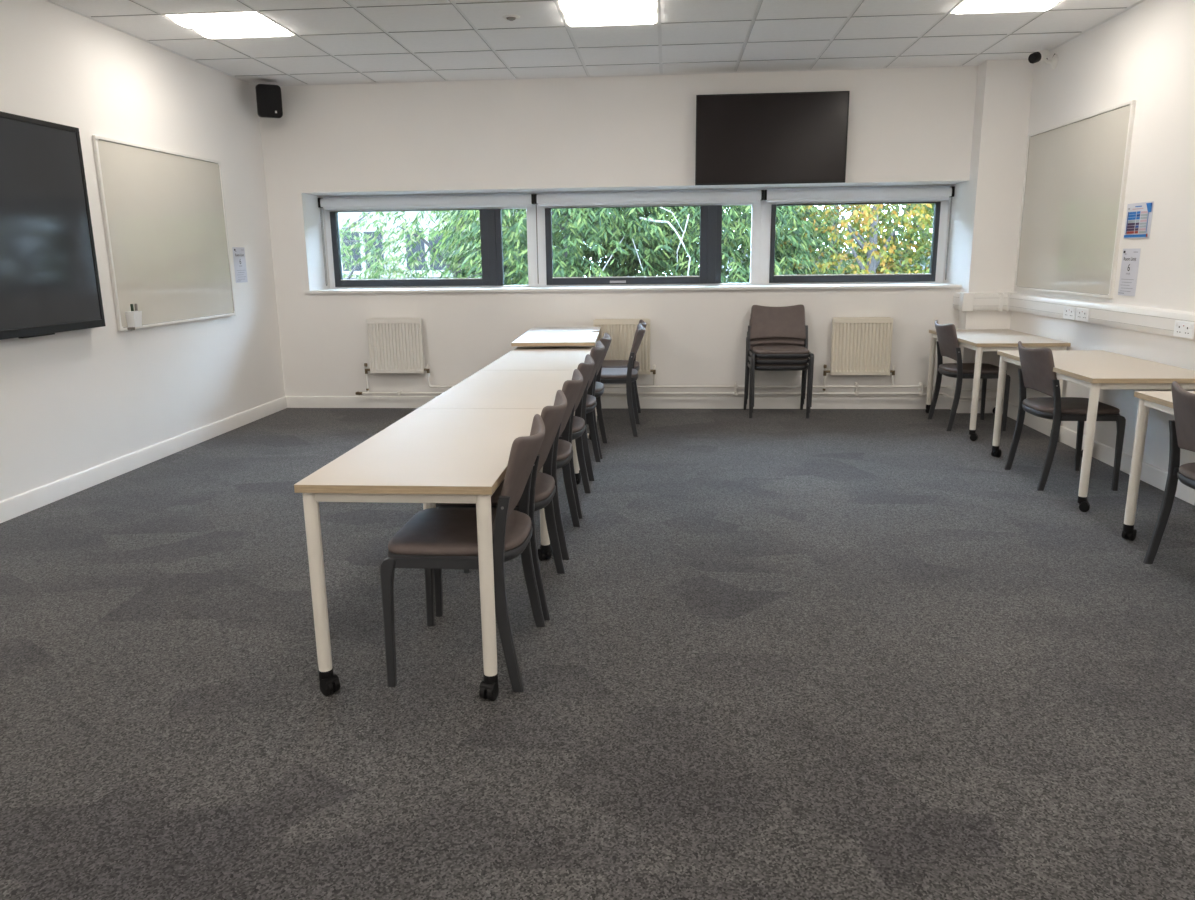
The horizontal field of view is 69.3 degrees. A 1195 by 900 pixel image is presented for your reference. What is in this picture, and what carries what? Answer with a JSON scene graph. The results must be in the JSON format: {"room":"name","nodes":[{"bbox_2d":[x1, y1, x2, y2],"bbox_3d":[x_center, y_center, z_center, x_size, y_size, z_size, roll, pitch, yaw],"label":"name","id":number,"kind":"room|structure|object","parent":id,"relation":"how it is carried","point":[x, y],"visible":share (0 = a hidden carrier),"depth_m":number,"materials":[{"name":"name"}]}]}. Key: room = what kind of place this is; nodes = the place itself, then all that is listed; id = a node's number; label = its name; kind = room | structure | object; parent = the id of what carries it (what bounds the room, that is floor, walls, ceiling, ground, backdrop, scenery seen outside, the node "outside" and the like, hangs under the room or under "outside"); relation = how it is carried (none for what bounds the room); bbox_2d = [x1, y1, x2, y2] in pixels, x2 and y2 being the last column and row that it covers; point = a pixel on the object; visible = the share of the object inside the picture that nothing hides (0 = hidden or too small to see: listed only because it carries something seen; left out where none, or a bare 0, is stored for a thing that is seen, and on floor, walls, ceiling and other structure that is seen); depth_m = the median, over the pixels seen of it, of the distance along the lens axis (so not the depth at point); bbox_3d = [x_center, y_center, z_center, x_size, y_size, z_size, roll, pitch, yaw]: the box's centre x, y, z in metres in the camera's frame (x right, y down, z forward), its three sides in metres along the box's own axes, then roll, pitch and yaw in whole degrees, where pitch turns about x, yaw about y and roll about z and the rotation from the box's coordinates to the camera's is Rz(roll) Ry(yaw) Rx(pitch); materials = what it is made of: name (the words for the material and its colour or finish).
{"room":"classroom","nodes":[
{"label":"classroom","id":0,"kind":"room"},
{"bbox_2d":[0,0,284,500],"bbox_3d":[-3.473,-0.778,2.724,0.300,3.100,11.690,0,13,5],"label":"wall","id":1,"kind":"structure","parent":0,"point":[75,401],"depth_m":5.64,"materials":[{"name":"white paint"}]},
{"bbox_2d":[0,111,105,339],"bbox_3d":[-3.156,-1.103,4.244,0.085,1.165,1.980,0,13,5],"label":"display","id":2,"kind":"object","parent":1,"relation":"attached to","point":[50,283],"visible":1,"depth_m":4.79,"materials":[{"name":"black plastic"}]},
{"bbox_2d":[0,396,286,522],"bbox_3d":[-3.312,0.726,2.845,0.017,0.108,10.690,0,13,5],"label":"baseboard","id":3,"kind":"structure","parent":1,"relation":"attached to","point":[10,508],"depth_m":5.63,"materials":[{"name":"white paint"}]},
{"bbox_2d":[92,135,235,331],"bbox_3d":[-3.028,-1.518,6.192,0.024,1.202,1.537,0,13,5],"label":"whiteboard","id":4,"kind":"object","parent":1,"relation":"attached to","point":[164,213],"visible":1,"depth_m":6.06,"materials":[{"name":"white plastic"}]},
{"bbox_2d":[125,311,141,330],"bbox_3d":[-3.041,-0.849,5.681,0.058,0.120,0.101,0,13,5],"label":"pen holder","id":5,"kind":"object","parent":4,"relation":"attached to","point":[134,319],"visible":0.98,"depth_m":5.65,"materials":[{"name":"white plastic"}]},
{"bbox_2d":[232,247,247,282],"bbox_3d":[-2.958,-1.532,7.167,0.005,0.285,0.205,0,13,5],"label":"paper notice","id":6,"kind":"object","parent":1,"relation":"attached to","point":[238,252],"visible":1,"depth_m":7.15,"materials":[{"name":"white paper"}]},
{"bbox_2d":[255,84,282,117],"bbox_3d":[-2.769,-2.919,7.277,0.194,0.260,0.306,-7,14,-25],"label":"wall speaker","id":7,"kind":"object","parent":1,"relation":"attached to","point":[268,97],"visible":1,"depth_m":7.15,"materials":[{"name":"black plastic"}]},
{"bbox_2d":[45,0,1144,85],"bbox_3d":[-0.167,-2.114,2.112,6.973,0.303,11.610,0,13,5],"label":"ceiling","id":8,"kind":"structure","parent":0,"point":[336,41],"depth_m":5.90,"materials":[{"name":"tile"}]},
{"bbox_2d":[161,10,296,38],"bbox_3d":[-2.317,-2.712,5.490,0.594,0.088,0.594,0,13,5],"label":"ceiling light","id":9,"kind":"object","parent":8,"relation":"attached to","point":[248,23],"visible":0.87,"depth_m":5.38,"materials":[{"name":"white paint"}]},
{"bbox_2d":[168,12,272,27],"bbox_3d":[-2.328,-2.656,5.359,0.550,0.036,0.276,0,13,5],"label":"diffuser","id":10,"kind":"object","parent":9,"relation":"attached to","point":[193,19],"depth_m":5.29,"materials":[{"name":"white plastic"}]},
{"bbox_2d":[194,23,291,38],"bbox_3d":[-2.305,-2.718,5.634,0.550,0.036,0.276,0,13,5],"label":"diffuser","id":11,"kind":"object","parent":9,"relation":"attached to","point":[275,29],"depth_m":5.58,"materials":[{"name":"white plastic"}]},
{"bbox_2d":[502,15,519,20],"bbox_3d":[-0.537,-2.684,5.381,0.110,0.025,0.110,0,13,5],"label":"ceiling sensor","id":12,"kind":"object","parent":8,"relation":"attached to","point":[507,17],"visible":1,"depth_m":5.36,"materials":[{"name":"white plastic"}]},
{"bbox_2d":[556,0,658,26],"bbox_3d":[0.075,-2.698,5.299,0.594,0.088,0.594,0,13,5],"label":"ceiling light","id":13,"kind":"object","parent":8,"relation":"attached to","point":[575,13],"visible":0.99,"depth_m":5.23,"materials":[{"name":"white paint"}]},
{"bbox_2d":[560,0,654,14],"bbox_3d":[0.065,-2.642,5.167,0.550,0.036,0.276,0,13,5],"label":"diffuser","id":14,"kind":"object","parent":13,"relation":"attached to","point":[570,7],"depth_m":5.11,"materials":[{"name":"white plastic"}]},
{"bbox_2d":[566,10,654,26],"bbox_3d":[0.087,-2.704,5.442,0.550,0.036,0.276,0,13,5],"label":"diffuser","id":15,"kind":"object","parent":13,"relation":"attached to","point":[636,18],"depth_m":5.38,"materials":[{"name":"white plastic"}]},
{"bbox_2d":[948,0,1061,13],"bbox_3d":[2.468,-2.685,5.108,0.594,0.088,0.594,0,13,5],"label":"ceiling light","id":16,"kind":"object","parent":8,"relation":"attached to","point":[965,6],"visible":0.92,"depth_m":5.20,"materials":[{"name":"white paint"}]},
{"bbox_2d":[0,408,1194,899],"bbox_3d":[-0.151,0.878,2.519,6.973,0.120,11.090,0,13,5],"label":"floor","id":17,"kind":"structure","parent":0,"point":[780,654],"depth_m":2.80,"materials":[{"name":"grey carpet"}]},
{"bbox_2d":[294,409,550,700],"bbox_3d":[-0.551,0.299,3.265,0.596,0.692,1.328,0,13,5],"label":"table","id":18,"kind":"object","parent":17,"relation":"on","point":[427,457],"visible":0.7,"depth_m":2.71,"materials":[{"name":"white laminate"}]},
{"bbox_2d":[380,414,544,691],"bbox_3d":[-0.416,0.314,2.917,0.496,0.812,0.517,0,13,5],"label":"chair","id":19,"kind":"object","parent":17,"relation":"on","point":[433,538],"visible":1,"depth_m":2.73,"materials":[{"name":"grey plastic"}]},
{"bbox_2d":[418,370,579,555],"bbox_3d":[-0.448,0.011,4.540,0.596,0.692,1.328,0,13,5],"label":"table","id":20,"kind":"object","parent":17,"relation":"on","point":[484,389],"visible":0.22,"depth_m":4.34,"materials":[{"name":"beige laminate"}]},
{"bbox_2d":[434,390,566,619],"bbox_3d":[-0.362,0.192,3.456,0.496,0.812,0.517,0,13,5],"label":"chair","id":21,"kind":"object","parent":17,"relation":"on","point":[543,488],"visible":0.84,"depth_m":3.29,"materials":[{"name":"grey plastic"}]},
{"bbox_2d":[481,347,596,480],"bbox_3d":[-0.344,-0.278,5.816,0.596,0.692,1.328,0,13,5],"label":"table","id":22,"kind":"object","parent":17,"relation":"on","point":[519,358],"visible":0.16,"depth_m":5.64,"materials":[{"name":"white plastic"}]},
{"bbox_2d":[511,327,600,437],"bbox_3d":[-0.288,-0.560,6.952,0.600,0.742,1.390,0,13,2],"label":"desk","id":23,"kind":"object","parent":17,"relation":"on","point":[535,336],"visible":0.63,"depth_m":6.58,"materials":[{"name":"white laminate"}]},
{"bbox_2d":[552,369,582,559],"bbox_3d":[-0.309,0.046,4.103,0.496,0.812,0.517,0,13,5],"label":"chair","id":24,"kind":"object","parent":17,"relation":"on","point":[563,449],"visible":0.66,"depth_m":3.93,"materials":[{"name":"grey plastic"}]},
{"bbox_2d":[559,354,594,518],"bbox_3d":[-0.259,-0.094,4.720,0.496,0.812,0.517,0,13,5],"label":"chair","id":25,"kind":"object","parent":17,"relation":"on","point":[577,424],"visible":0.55,"depth_m":4.59,"materials":[{"name":"grey plastic"}]},
{"bbox_2d":[581,341,604,480],"bbox_3d":[-0.198,-0.264,5.474,0.496,0.812,0.517,0,13,5],"label":"chair","id":26,"kind":"object","parent":17,"relation":"on","point":[589,403],"visible":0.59,"depth_m":5.30,"materials":[{"name":"grey plastic"}]},
{"bbox_2d":[593,333,611,458],"bbox_3d":[-0.146,-0.394,6.047,0.496,0.812,0.517,0,13,5],"label":"chair","id":27,"kind":"object","parent":17,"relation":"on","point":[598,387],"visible":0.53,"depth_m":5.94,"materials":[{"name":"brown plastic"}]},
{"bbox_2d":[586,324,645,436],"bbox_3d":[0.127,-0.555,6.750,0.496,0.812,0.517,0,13,5],"label":"chair","id":28,"kind":"object","parent":17,"relation":"on","point":[628,375],"visible":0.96,"depth_m":6.53,"materials":[{"name":"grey plastic"}]},
{"bbox_2d":[602,320,645,412],"bbox_3d":[0.162,-0.668,7.251,0.496,0.812,0.517,0,13,5],"label":"chair","id":29,"kind":"object","parent":17,"relation":"on","point":[606,363],"visible":0.16,"depth_m":7.25,"materials":[{"name":"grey plastic"}]},
{"bbox_2d":[743,322,808,418],"bbox_3d":[1.532,-0.714,7.381,0.517,0.812,0.496,0,13,5],"label":"chair","id":30,"kind":"object","parent":17,"relation":"on","point":[759,367],"visible":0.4,"depth_m":7.17,"materials":[{"name":"brown plastic"}]},
{"bbox_2d":[744,315,810,412],"bbox_3d":[1.534,-0.760,7.348,0.517,0.812,0.496,0,13,5],"label":"chair","id":31,"kind":"object","parent":30,"relation":"on","point":[760,361],"visible":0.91,"depth_m":7.21,"materials":[{"name":"brown plastic"}]},
{"bbox_2d":[745,305,813,406],"bbox_3d":[1.536,-0.806,7.315,0.517,0.812,0.496,0,13,5],"label":"chair","id":32,"kind":"object","parent":31,"relation":"on","point":[766,321],"visible":0.99,"depth_m":7.41,"materials":[{"name":"brown plastic"}]},
{"bbox_2d":[927,320,1009,430],"bbox_3d":[2.888,-0.595,6.778,0.496,0.812,0.517,0,13,5],"label":"chair","id":33,"kind":"object","parent":17,"relation":"on","point":[947,344],"visible":0.94,"depth_m":6.61,"materials":[{"name":"brown plastic"}]},
{"bbox_2d":[925,329,1070,440],"bbox_3d":[3.052,-0.534,6.733,0.640,0.708,1.171,0,13,5],"label":"table","id":34,"kind":"object","parent":17,"relation":"on","point":[979,340],"visible":0.6,"depth_m":6.28,"materials":[{"name":"white laminate"}]},
{"bbox_2d":[1004,341,1125,490],"bbox_3d":[2.740,-0.219,5.112,0.496,0.812,0.517,0,13,5],"label":"chair","id":35,"kind":"object","parent":17,"relation":"on","point":[1036,372],"visible":1,"depth_m":4.95,"materials":[{"name":"brown plastic"}]},
{"bbox_2d":[991,350,1194,511],"bbox_3d":[2.897,-0.159,5.077,0.660,0.708,1.328,0,13,5],"label":"table","id":36,"kind":"object","parent":17,"relation":"on","point":[1096,370],"visible":0.98,"depth_m":4.62,"materials":[{"name":"white laminate"}]},
{"bbox_2d":[1122,391,1194,540],"bbox_3d":[2.754,0.220,3.400,0.660,0.708,1.328,0,13,5],"label":"table","id":37,"kind":"object","parent":17,"relation":"on","point":[1162,401],"visible":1,"depth_m":3.99,"materials":[{"name":"white plastic"}]},
{"bbox_2d":[1143,381,1194,563],"bbox_3d":[2.573,0.156,3.457,0.496,0.812,0.517,0,13,5],"label":"chair","id":38,"kind":"object","parent":17,"relation":"on","point":[1181,429],"visible":1,"depth_m":3.62,"materials":[{"name":"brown plastic"}]},
{"bbox_2d":[259,66,977,396],"bbox_3d":[0.284,-1.957,7.762,6.373,3.100,0.620,0,13,5],"label":"wall","id":39,"kind":"structure","parent":0,"point":[907,126],"depth_m":7.47,"materials":[{"name":"white paint"}]},
{"bbox_2d":[364,317,429,391],"bbox_3d":[-1.812,-0.858,7.812,0.600,0.663,0.098,0,13,5],"label":"radiator","id":40,"kind":"object","parent":39,"relation":"attached to","point":[395,345],"visible":1,"depth_m":7.75,"materials":[{"name":"white metal"}]},
{"bbox_2d":[369,317,421,318],"bbox_3d":[-1.809,-1.177,7.759,0.473,0.017,0.030,0,13,5],"label":"grille","id":41,"kind":"object","parent":40,"relation":"attached to","point":[419,317],"depth_m":7.74,"materials":[{"name":"white metal"}]},
{"bbox_2d":[323,193,538,288],"bbox_3d":[-1.556,-1.953,8.111,2.007,0.848,0.094,0,13,5],"label":"window","id":42,"kind":"structure","parent":39,"relation":"in","point":[490,217],"depth_m":8.09,"materials":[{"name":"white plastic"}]},
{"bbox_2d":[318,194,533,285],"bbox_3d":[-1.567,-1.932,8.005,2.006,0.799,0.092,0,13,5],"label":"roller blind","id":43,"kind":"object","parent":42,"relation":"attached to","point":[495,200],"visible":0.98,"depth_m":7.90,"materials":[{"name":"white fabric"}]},
{"bbox_2d":[286,396,949,408],"bbox_3d":[0.098,-0.429,7.795,6.013,0.108,0.017,0,13,5],"label":"baseboard","id":44,"kind":"structure","parent":39,"relation":"attached to","point":[646,402],"depth_m":7.72,"materials":[{"name":"white paint"}]},
{"bbox_2d":[593,318,655,384],"bbox_3d":[0.213,-0.836,7.652,0.604,0.642,0.098,0,13,5],"label":"radiator","id":45,"kind":"object","parent":39,"relation":"attached to","point":[621,331],"visible":0.62,"depth_m":7.58,"materials":[{"name":"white metal"}]},
{"bbox_2d":[595,318,648,319],"bbox_3d":[0.217,-1.145,7.601,0.477,0.017,0.030,0,13,5],"label":"grille","id":46,"kind":"object","parent":45,"relation":"attached to","point":[635,318],"depth_m":7.59,"materials":[{"name":"white metal"}]},
{"bbox_2d":[305,283,961,293],"bbox_3d":[0.246,-1.459,7.806,5.730,0.024,0.540,0,13,5],"label":"windowsill","id":47,"kind":"structure","parent":39,"relation":"attached to","point":[887,285],"depth_m":7.62,"materials":[{"name":"white paint"}]},
{"bbox_2d":[536,188,761,286],"bbox_3d":[0.464,-1.939,7.939,2.047,0.848,0.116,0,13,5],"label":"window","id":48,"kind":"structure","parent":39,"relation":"in","point":[710,213],"depth_m":7.93,"materials":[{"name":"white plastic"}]},
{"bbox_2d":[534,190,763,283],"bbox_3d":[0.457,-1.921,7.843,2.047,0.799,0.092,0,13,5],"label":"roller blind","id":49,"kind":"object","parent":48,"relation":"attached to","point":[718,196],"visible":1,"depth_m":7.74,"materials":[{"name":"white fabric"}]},
{"bbox_2d":[355,391,995,398],"bbox_3d":[0.605,-0.485,7.588,5.650,0.038,0.316,0,13,5],"label":"pipe","id":50,"kind":"object","parent":39,"relation":"attached to","point":[736,393],"visible":0.73,"depth_m":7.61,"materials":[{"name":"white metal"}]},
{"bbox_2d":[428,382,996,391],"bbox_3d":[0.941,-0.535,7.567,4.978,0.095,0.280,0,13,5],"label":"pipe","id":51,"kind":"object","parent":39,"relation":"attached to","point":[921,386],"visible":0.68,"depth_m":7.56,"materials":[{"name":"white metal"}]},
{"bbox_2d":[695,91,849,184],"bbox_3d":[1.433,-2.571,7.165,1.232,0.710,0.090,0,13,5],"label":"television","id":52,"kind":"object","parent":39,"relation":"attached to","point":[788,137],"visible":1,"depth_m":7.12,"materials":[{"name":"black plastic"}]},
{"bbox_2d":[760,185,949,284],"bbox_3d":[2.301,-1.932,7.809,1.636,0.848,0.082,0,13,5],"label":"window","id":53,"kind":"structure","parent":39,"relation":"in","point":[941,206],"depth_m":7.80,"materials":[{"name":"white plastic"}]},
{"bbox_2d":[764,186,954,279],"bbox_3d":[2.294,-1.910,7.696,1.631,0.799,0.092,0,13,5],"label":"roller blind","id":54,"kind":"object","parent":53,"relation":"attached to","point":[942,192],"visible":0.96,"depth_m":7.59,"materials":[{"name":"white fabric"}]},
{"bbox_2d":[823,317,894,391],"bbox_3d":[2.267,-0.824,7.488,0.610,0.642,0.098,0,13,5],"label":"radiator","id":55,"kind":"object","parent":39,"relation":"attached to","point":[859,345],"visible":1,"depth_m":7.43,"materials":[{"name":"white metal"}]},
{"bbox_2d":[834,317,890,317],"bbox_3d":[2.270,-1.133,7.437,0.483,0.017,0.030,0,13,5],"label":"grille","id":56,"kind":"object","parent":55,"relation":"attached to","point":[834,317],"depth_m":7.42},
{"bbox_2d":[952,59,1033,399],"bbox_3d":[3.250,-1.752,7.146,0.360,2.900,0.200,0,13,5],"label":"wall pillar","id":57,"kind":"structure","parent":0,"point":[1004,87],"depth_m":6.99,"materials":[{"name":"white paint"}]},
{"bbox_2d":[957,400,995,412],"bbox_3d":[3.250,-0.367,7.347,0.377,0.108,0.017,0,13,5],"label":"baseboard","id":58,"kind":"structure","parent":57,"relation":"attached to","point":[964,406],"depth_m":7.34,"materials":[{"name":"white paint"}]},
{"bbox_2d":[1006,0,1194,471],"bbox_3d":[3.179,-0.739,2.192,0.300,3.100,11.690,0,13,5],"label":"wall","id":59,"kind":"structure","parent":0,"point":[1145,53],"depth_m":5.16,"materials":[{"name":"white paint"}]},
{"bbox_2d":[1028,49,1057,68],"bbox_3d":[3.274,-2.881,6.373,0.222,0.146,0.118,-2,13,-6],"label":"security camera","id":60,"kind":"object","parent":59,"relation":"attached to","point":[1035,57],"visible":1,"depth_m":6.35,"materials":[{"name":"white plastic"}]},
{"bbox_2d":[953,292,1194,340],"bbox_3d":[2.813,-0.098,2.161,0.418,0.152,10.690,0,13,5],"label":"dado trunking","id":61,"kind":"object","parent":59,"relation":"attached to","point":[1157,321],"visible":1,"depth_m":5.75,"materials":[{"name":"white plastic"}]},
{"bbox_2d":[1063,306,1076,319],"bbox_3d":[3.272,-0.950,5.998,0.015,0.086,0.176,0,13,5],"label":"double socket","id":62,"kind":"object","parent":61,"relation":"attached to","point":[1069,312],"visible":1,"depth_m":5.99,"materials":[{"name":"white plastic"}]},
{"bbox_2d":[1076,308,1089,321],"bbox_3d":[3.256,-0.907,5.809,0.015,0.086,0.176,0,13,5],"label":"double socket","id":63,"kind":"object","parent":61,"relation":"attached to","point":[1082,314],"visible":1,"depth_m":5.79,"materials":[{"name":"white plastic"}]},
{"bbox_2d":[1173,320,1194,338],"bbox_3d":[3.163,-0.650,4.668,0.015,0.086,0.176,0,13,5],"label":"double socket","id":64,"kind":"object","parent":61,"relation":"attached to","point":[1183,329],"visible":1,"depth_m":4.66,"materials":[{"name":"white plastic"}]},
{"bbox_2d":[1014,100,1135,298],"bbox_3d":[3.340,-1.724,6.168,0.024,1.197,1.577,0,13,5],"label":"whiteboard","id":65,"kind":"object","parent":59,"relation":"attached to","point":[1076,170],"visible":1,"depth_m":6.00,"materials":[{"name":"white plastic"}]},
{"bbox_2d":[1002,403,1194,505],"bbox_3d":[3.015,0.785,2.241,0.017,0.108,10.490,0,13,5],"label":"baseboard","id":66,"kind":"structure","parent":59,"relation":"attached to","point":[1152,475],"depth_m":5.55,"materials":[{"name":"white paint"}]},
{"bbox_2d":[1118,248,1140,295],"bbox_3d":[3.279,-1.097,5.341,0.005,0.285,0.205,0,13,5],"label":"paper notice","id":67,"kind":"object","parent":59,"relation":"attached to","point":[1130,257],"visible":1,"depth_m":5.33,"materials":[{"name":"white paper"}]},
{"bbox_2d":[1124,201,1153,238],"bbox_3d":[3.272,-1.388,5.239,0.005,0.210,0.298,0,13,5],"label":"poster","id":68,"kind":"object","parent":59,"relation":"attached to","point":[1138,215],"visible":1,"depth_m":5.23,"materials":[{"name":"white paper"}]},
{"label":"outside","id":69,"kind":"structure","parent":0,"visible":0},
{"bbox_3d":[5.946,-11.593,73.515,120.000,0.300,131.000,0,13,5],"label":"ground","id":70,"kind":"structure","parent":69,"visible":0},
{"bbox_2d":[339,212,412,278],"bbox_3d":[-4.261,-1.262,13.018,3.417,6.356,3.100,0,13,5],"label":"tree","id":71,"kind":"object","parent":70,"relation":"on","point":[344,232],"visible":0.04,"depth_m":12.62,"materials":[{"name":"green plant"}]},
{"bbox_2d":[338,210,555,279],"bbox_3d":[-7.681,-5.209,30.275,12.200,6.550,8.450,0,13,5],"label":"office block","id":72,"kind":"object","parent":70,"relation":"on","point":[410,214],"visible":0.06,"depth_m":25.79,"materials":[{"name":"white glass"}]},
{"bbox_2d":[341,209,559,284],"bbox_3d":[-2.160,-1.538,13.430,3.514,6.664,3.369,2,13,10],"label":"tree","id":73,"kind":"object","parent":70,"relation":"on","point":[374,274],"visible":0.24,"depth_m":12.65,"materials":[{"name":"green plant"}]},
{"bbox_2d":[427,206,699,284],"bbox_3d":[-0.321,-1.312,12.241,3.863,6.702,3.764,-7,14,-27],"label":"tree","id":74,"kind":"object","parent":70,"relation":"on","point":[569,228],"visible":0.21,"depth_m":11.04,"materials":[{"name":"green plant"}]},
{"bbox_2d":[430,209,696,277],"bbox_3d":[-0.592,-3.416,18.316,5.776,8.145,3.362,0,13,5],"label":"tree","id":75,"kind":"object","parent":70,"relation":"on","point":[449,274],"visible":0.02,"depth_m":17.94,"materials":[{"name":"green plant"}]},
{"bbox_2d":[576,205,839,282],"bbox_3d":[1.516,-1.429,12.710,3.796,6.684,3.735,-1,13,-1],"label":"tree","id":76,"kind":"object","parent":70,"relation":"on","point":[740,231],"visible":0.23,"depth_m":11.41,"materials":[{"name":"green plant"}]},
{"bbox_2d":[725,205,871,279],"bbox_3d":[3.219,-1.928,14.316,2.561,6.906,2.922,7,15,30],"label":"tree","id":77,"kind":"object","parent":70,"relation":"on","point":[838,220],"visible":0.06,"depth_m":13.93,"materials":[{"name":"green plant"}]},
{"bbox_2d":[722,252,929,281],"bbox_3d":[11.286,-5.102,32.871,13.200,4.750,8.450,0,13,5],"label":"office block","id":78,"kind":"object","parent":70,"relation":"on","point":[851,252],"visible":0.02,"depth_m":28.73,"materials":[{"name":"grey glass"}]},
{"bbox_2d":[721,203,933,278],"bbox_3d":[4.884,-3.831,18.290,5.595,8.834,3.420,1,13,8],"label":"tree","id":79,"kind":"object","parent":70,"relation":"on","point":[818,242],"visible":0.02,"depth_m":17.71,"materials":[{"name":"green plant"}]},
{"bbox_2d":[774,204,932,274],"bbox_3d":[3.674,-1.343,12.382,2.577,6.605,2.523,-9,15,-33],"label":"tree","id":80,"kind":"object","parent":70,"relation":"on","point":[871,252],"visible":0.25,"depth_m":11.73,"materials":[{"name":"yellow plant"}]},
{"bbox_2d":[846,204,933,273],"bbox_3d":[5.305,-1.425,12.794,3.270,6.544,2.894,3,13,15],"label":"tree","id":81,"kind":"object","parent":70,"relation":"on","point":[924,234],"visible":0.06,"depth_m":12.14,"materials":[{"name":"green plant"}]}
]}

